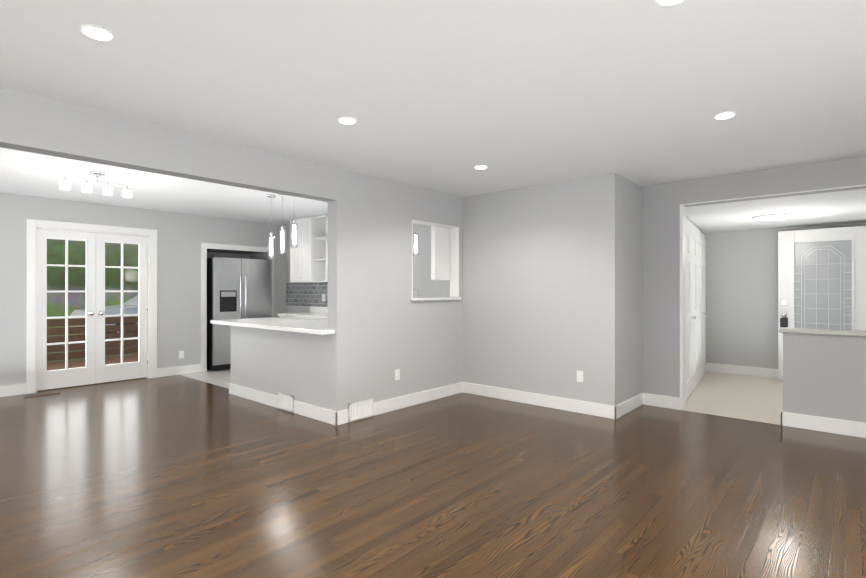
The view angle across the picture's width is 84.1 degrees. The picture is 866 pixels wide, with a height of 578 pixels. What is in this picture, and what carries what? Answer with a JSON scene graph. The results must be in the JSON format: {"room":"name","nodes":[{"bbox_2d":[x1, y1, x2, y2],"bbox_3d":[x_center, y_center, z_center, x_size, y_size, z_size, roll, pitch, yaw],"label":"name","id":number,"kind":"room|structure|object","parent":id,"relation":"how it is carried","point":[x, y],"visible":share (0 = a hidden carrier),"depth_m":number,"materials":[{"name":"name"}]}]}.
{"room":"empty living room","nodes":[
{"label":"empty living room","id":0,"kind":"room"},
{"bbox_2d":[68,295,137,332],"bbox_3d":[-7.550,0.721,13.934,1.860,1.480,4.580,0,0,41],"label":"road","id":1,"kind":"structure","parent":0,"point":[132,304],"depth_m":12.38,"materials":[{"name":"grey asphalt"}]},
{"bbox_2d":[181,368,230,388],"bbox_3d":[-2.025,1.342,6.965,4.590,0.100,1.950,0,0,41],"label":"floor","id":2,"kind":"structure","parent":0,"point":[220,377],"depth_m":7.08,"materials":[{"name":"white tile"}]},
{"bbox_2d":[207,257,271,369],"bbox_3d":[-3.357,0.388,8.083,0.855,1.770,0.980,0,0,41],"label":"refrigerator","id":3,"kind":"object","parent":2,"relation":"on","point":[238,288],"visible":0.62,"depth_m":7.67,"materials":[{"name":"silver metal"}]},
{"bbox_2d":[280,316,327,320],"bbox_3d":[-1.095,0.862,6.886,3.078,0.860,0.605,0,0,41],"label":"base cabinet","id":4,"kind":"object","parent":2,"relation":"on","point":[304,318],"visible":0.06,"depth_m":7.21,"materials":[{"name":"white"}]},
{"bbox_2d":[278,306,327,318],"bbox_3d":[-1.110,0.361,6.884,3.098,0.140,0.629,0,0,41],"label":"countertop","id":5,"kind":"structure","parent":4,"relation":"on","point":[315,312],"depth_m":7.57,"materials":[{"name":"white stone"}]},
{"bbox_2d":[231,326,327,408],"bbox_3d":[-1.719,0.860,5.325,1.970,0.860,0.120,0,0,41],"label":"wall","id":6,"kind":"structure","parent":0,"point":[275,362],"depth_m":5.16,"materials":[{"name":"grey paint"}]},
{"bbox_2d":[210,317,334,334],"bbox_3d":[-1.615,0.407,5.520,2.310,0.040,0.850,0,0,41],"label":"countertop","id":7,"kind":"structure","parent":6,"relation":"on","point":[301,326],"depth_m":5.38,"materials":[{"name":"white stone"}]},
{"bbox_2d":[278,392,293,411],"bbox_3d":[-1.558,1.194,5.075,0.280,0.160,0.012,0,0,41],"label":"air vent","id":8,"kind":"object","parent":6,"relation":"in","point":[285,401],"visible":0.96,"depth_m":5.07,"materials":[{"name":"white metal"}]},
{"bbox_2d":[0,375,865,577],"bbox_3d":[-0.974,1.336,2.689,10.580,0.100,8.410,0,0,41],"label":"floor","id":9,"kind":"structure","parent":0,"point":[177,476],"depth_m":3.05,"materials":[{"name":"brown wood"}]},
{"bbox_2d":[23,392,60,397],"bbox_3d":[-4.748,1.286,5.832,0.120,0.008,0.340,0,0,41],"label":"floor vent","id":10,"kind":"object","parent":9,"relation":"in","point":[38,395],"visible":1,"depth_m":5.82,"materials":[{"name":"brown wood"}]},
{"bbox_2d":[0,88,865,411],"bbox_3d":[-0.187,0.068,4.055,11.190,2.440,11.500,0,0,41],"label":"wall","id":11,"kind":"structure","parent":0,"point":[562,284],"depth_m":5.22,"materials":[{"name":"grey paint"}]},
{"bbox_2d":[37,229,95,390],"bbox_3d":[-4.758,0.261,6.239,0.121,2.036,0.637,0,0,41],"label":"french door","id":12,"kind":"structure","parent":11,"relation":"in","point":[62,378],"depth_m":6.25,"materials":[{"name":"white wood"}]},
{"bbox_2d":[96,233,147,382],"bbox_3d":[-4.336,0.261,6.722,0.121,2.036,0.637,0,0,41],"label":"french door","id":13,"kind":"structure","parent":11,"relation":"in","point":[111,372],"depth_m":6.73,"materials":[{"name":"white wood"}]},
{"bbox_2d":[179,351,183,357],"bbox_3d":[-3.808,0.992,7.268,0.008,0.114,0.070,0,0,41],"label":"outlet","id":14,"kind":"object","parent":11,"relation":"attached to","point":[181,354],"visible":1,"depth_m":7.26,"materials":[{"name":"white plastic"}]},
{"bbox_2d":[286,282,327,306],"bbox_3d":[-1.597,0.093,7.715,2.749,0.400,0.017,0,0,41],"label":"tile backsplash","id":15,"kind":"structure","parent":11,"relation":"attached to","point":[307,294],"depth_m":8.19,"materials":[{"name":"grey tile"}]},
{"bbox_2d":[290,217,325,282],"bbox_3d":[-2.032,-0.625,7.858,0.590,1.035,0.376,0,0,41],"label":"upper cabinet","id":16,"kind":"object","parent":11,"relation":"attached to","point":[305,267],"visible":0.92,"depth_m":7.68,"materials":[{"name":"white wood"}]},
{"bbox_2d":[314,215,327,281],"bbox_3d":[-1.659,-0.624,7.584,0.328,1.032,0.299,0,0,41],"label":"open shelf","id":17,"kind":"object","parent":11,"relation":"attached to","point":[324,217],"visible":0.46,"depth_m":7.38,"materials":[{"name":"white wood"}]},
{"bbox_2d":[349,398,373,420],"bbox_3d":[-0.707,1.189,4.740,0.012,0.170,0.310,0,0,41],"label":"air vent","id":18,"kind":"object","parent":11,"relation":"in","point":[361,409],"visible":1,"depth_m":4.73,"materials":[{"name":"white metal"}]},
{"bbox_2d":[395,369,399,380],"bbox_3d":[-0.382,0.919,5.140,0.008,0.114,0.070,0,0,41],"label":"outlet","id":19,"kind":"object","parent":11,"relation":"attached to","point":[397,374],"visible":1,"depth_m":5.14,"materials":[{"name":"white plastic"}]},
{"bbox_2d":[0,185,865,437],"bbox_3d":[-0.010,0.192,3.900,10.440,2.192,11.220,0,0,41],"label":"trim","id":20,"kind":"structure","parent":11,"relation":"attached to","point":[795,420],"depth_m":5.80,"materials":[{"name":"white wood"}]},
{"bbox_2d":[431,226,449,279],"bbox_3d":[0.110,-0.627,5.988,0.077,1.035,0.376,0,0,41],"label":"upper cabinet","id":21,"kind":"object","parent":11,"relation":"attached to","point":[440,253],"visible":0.58,"depth_m":5.91,"materials":[{"name":"white wood"}]},
{"bbox_2d":[577,371,582,381],"bbox_3d":[1.529,0.909,4.993,0.070,0.114,0.008,0,0,41],"label":"outlet","id":22,"kind":"object","parent":11,"relation":"attached to","point":[579,376],"visible":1,"depth_m":4.99,"materials":[{"name":"white plastic"}]},
{"bbox_2d":[686,219,704,238],"bbox_3d":[3.516,0.231,6.437,0.020,2.120,2.776,0,0,35],"label":"trim","id":23,"kind":"structure","parent":11,"relation":"attached to","point":[693,227],"depth_m":6.30,"materials":[{"name":"white wood"}]},
{"bbox_2d":[686,224,706,399],"bbox_3d":[3.496,0.265,6.337,0.094,2.027,2.445,0,0,35],"label":"door","id":24,"kind":"structure","parent":11,"relation":"in","point":[696,309],"depth_m":6.27,"materials":[{"name":"white wood"}]},
{"bbox_2d":[778,226,865,379],"bbox_3d":[5.211,0.235,6.417,0.976,2.088,0.130,0,0,41],"label":"open entry door","id":25,"kind":"structure","parent":11,"relation":"in","point":[821,278],"depth_m":6.45,"materials":[{"name":"white wood"}]},
{"bbox_2d":[0,0,865,224],"bbox_3d":[-1.176,-1.204,2.962,11.240,0.100,8.550,0,0,41],"label":"ceiling","id":26,"kind":"structure","parent":0,"point":[445,96],"depth_m":2.72,"materials":[{"name":"white paint"}]},
{"bbox_2d":[59,171,131,197],"bbox_3d":[-3.321,-1.049,4.748,0.124,0.204,0.604,0,0,41],"label":"light","id":27,"kind":"object","parent":26,"relation":"attached to","point":[64,184],"visible":1,"depth_m":4.71,"materials":[{"name":"white glass"}]},
{"bbox_2d":[79,24,114,40],"bbox_3d":[-1.508,-1.149,2.156,0.130,0.012,0.130,0,0,41],"label":"recessed light","id":28,"kind":"object","parent":26,"relation":"in","point":[96,32],"visible":0.96,"depth_m":2.14,"materials":[{"name":"white"}]},
{"bbox_2d":[267,194,275,258],"bbox_3d":[-1.979,-0.760,5.873,0.100,0.780,0.100,0,0,41],"label":"pendant light","id":29,"kind":"object","parent":26,"relation":"hanging from","point":[270,246],"visible":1,"depth_m":5.85,"materials":[{"name":"white glass"}]},
{"bbox_2d":[279,194,285,253],"bbox_3d":[-1.791,-0.787,5.708,0.100,0.725,0.100,0,0,41],"label":"pendant light","id":30,"kind":"object","parent":26,"relation":"hanging from","point":[282,246],"visible":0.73,"depth_m":5.70,"materials":[{"name":"white glass"}]},
{"bbox_2d":[290,219,297,247],"bbox_3d":[-1.603,-0.815,5.544,0.100,0.670,0.100,0,0,41],"label":"pendant light","id":31,"kind":"object","parent":26,"relation":"hanging from","point":[293,234],"visible":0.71,"depth_m":5.53,"materials":[{"name":"white glass"}]},
{"bbox_2d":[338,117,356,123],"bbox_3d":[-0.584,-1.147,3.275,0.130,0.012,0.130,0,0,41],"label":"recessed light","id":32,"kind":"object","parent":26,"relation":"in","point":[347,120],"visible":1,"depth_m":3.25,"materials":[{"name":"white"}]},
{"bbox_2d":[413,230,418,255],"bbox_3d":[-0.215,-0.780,5.978,0.100,0.740,0.100,0,0,41],"label":"light","id":33,"kind":"object","parent":26,"relation":"hanging from","point":[415,243],"visible":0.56,"depth_m":5.96,"materials":[{"name":"white glass"}]},
{"bbox_2d":[474,165,487,168],"bbox_3d":[0.451,-1.146,4.521,0.130,0.012,0.130,0,0,41],"label":"recessed light","id":34,"kind":"object","parent":26,"relation":"in","point":[480,167],"visible":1,"depth_m":4.50,"materials":[{"name":"white"}]},
{"bbox_2d":[655,0,684,5],"bbox_3d":[0.942,-1.149,1.883,0.130,0.012,0.130,0,0,41],"label":"recessed light","id":35,"kind":"object","parent":26,"relation":"in","point":[666,2],"visible":1,"depth_m":1.92,"materials":[{"name":"white"}]},
{"bbox_2d":[713,111,735,118],"bbox_3d":[1.931,-1.147,3.176,0.130,0.012,0.130,0,0,41],"label":"recessed light","id":36,"kind":"object","parent":26,"relation":"in","point":[726,115],"visible":0.96,"depth_m":3.16,"materials":[{"name":"white"}]},
{"bbox_2d":[684,371,782,424],"bbox_3d":[3.821,1.341,6.135,2.990,0.100,3.090,0,0,41],"label":"floor","id":37,"kind":"structure","parent":0,"point":[751,398],"depth_m":5.71,"materials":[{"name":"beige tile"}]},
{"bbox_2d":[686,188,865,232],"bbox_3d":[3.867,-1.069,6.191,2.990,0.360,2.950,0,0,41],"label":"ceiling","id":38,"kind":"structure","parent":0,"point":[846,206],"depth_m":5.51,"materials":[{"name":"white paint"}]},
{"bbox_2d":[752,213,792,219],"bbox_3d":[4.132,-0.875,5.847,0.400,0.029,0.400,0,0,41],"label":"recessed light","id":39,"kind":"object","parent":38,"relation":"in","point":[774,216],"visible":1,"depth_m":5.78,"materials":[{"name":"white plastic"}]},
{"bbox_2d":[783,332,865,422],"bbox_3d":[3.612,0.848,4.361,0.690,0.880,0.140,0,0,41],"label":"wall","id":40,"kind":"structure","parent":0,"point":[824,375],"depth_m":4.33,"materials":[{"name":"grey paint"}]},
{"bbox_2d":[779,327,865,335],"bbox_3d":[3.601,0.391,4.371,0.720,0.035,0.200,0,0,41],"label":"trim","id":41,"kind":"structure","parent":40,"relation":"on","point":[824,331],"depth_m":4.33,"materials":[{"name":"grey wood"}]},
{"label":"outside","id":42,"kind":"structure","parent":0,"visible":0},
{"bbox_2d":[47,316,137,370],"bbox_3d":[-7.690,1.045,9.927,9.060,1.100,21.000,0,0,41],"label":"deck","id":43,"kind":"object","parent":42,"point":[76,356],"depth_m":9.05,"materials":[{"name":"brown wood"}]},
{"bbox_2d":[47,239,137,336],"bbox_3d":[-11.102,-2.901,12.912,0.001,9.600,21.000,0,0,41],"label":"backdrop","id":44,"kind":"structure","parent":42,"point":[56,301],"depth_m":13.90,"materials":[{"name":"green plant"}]}
]}

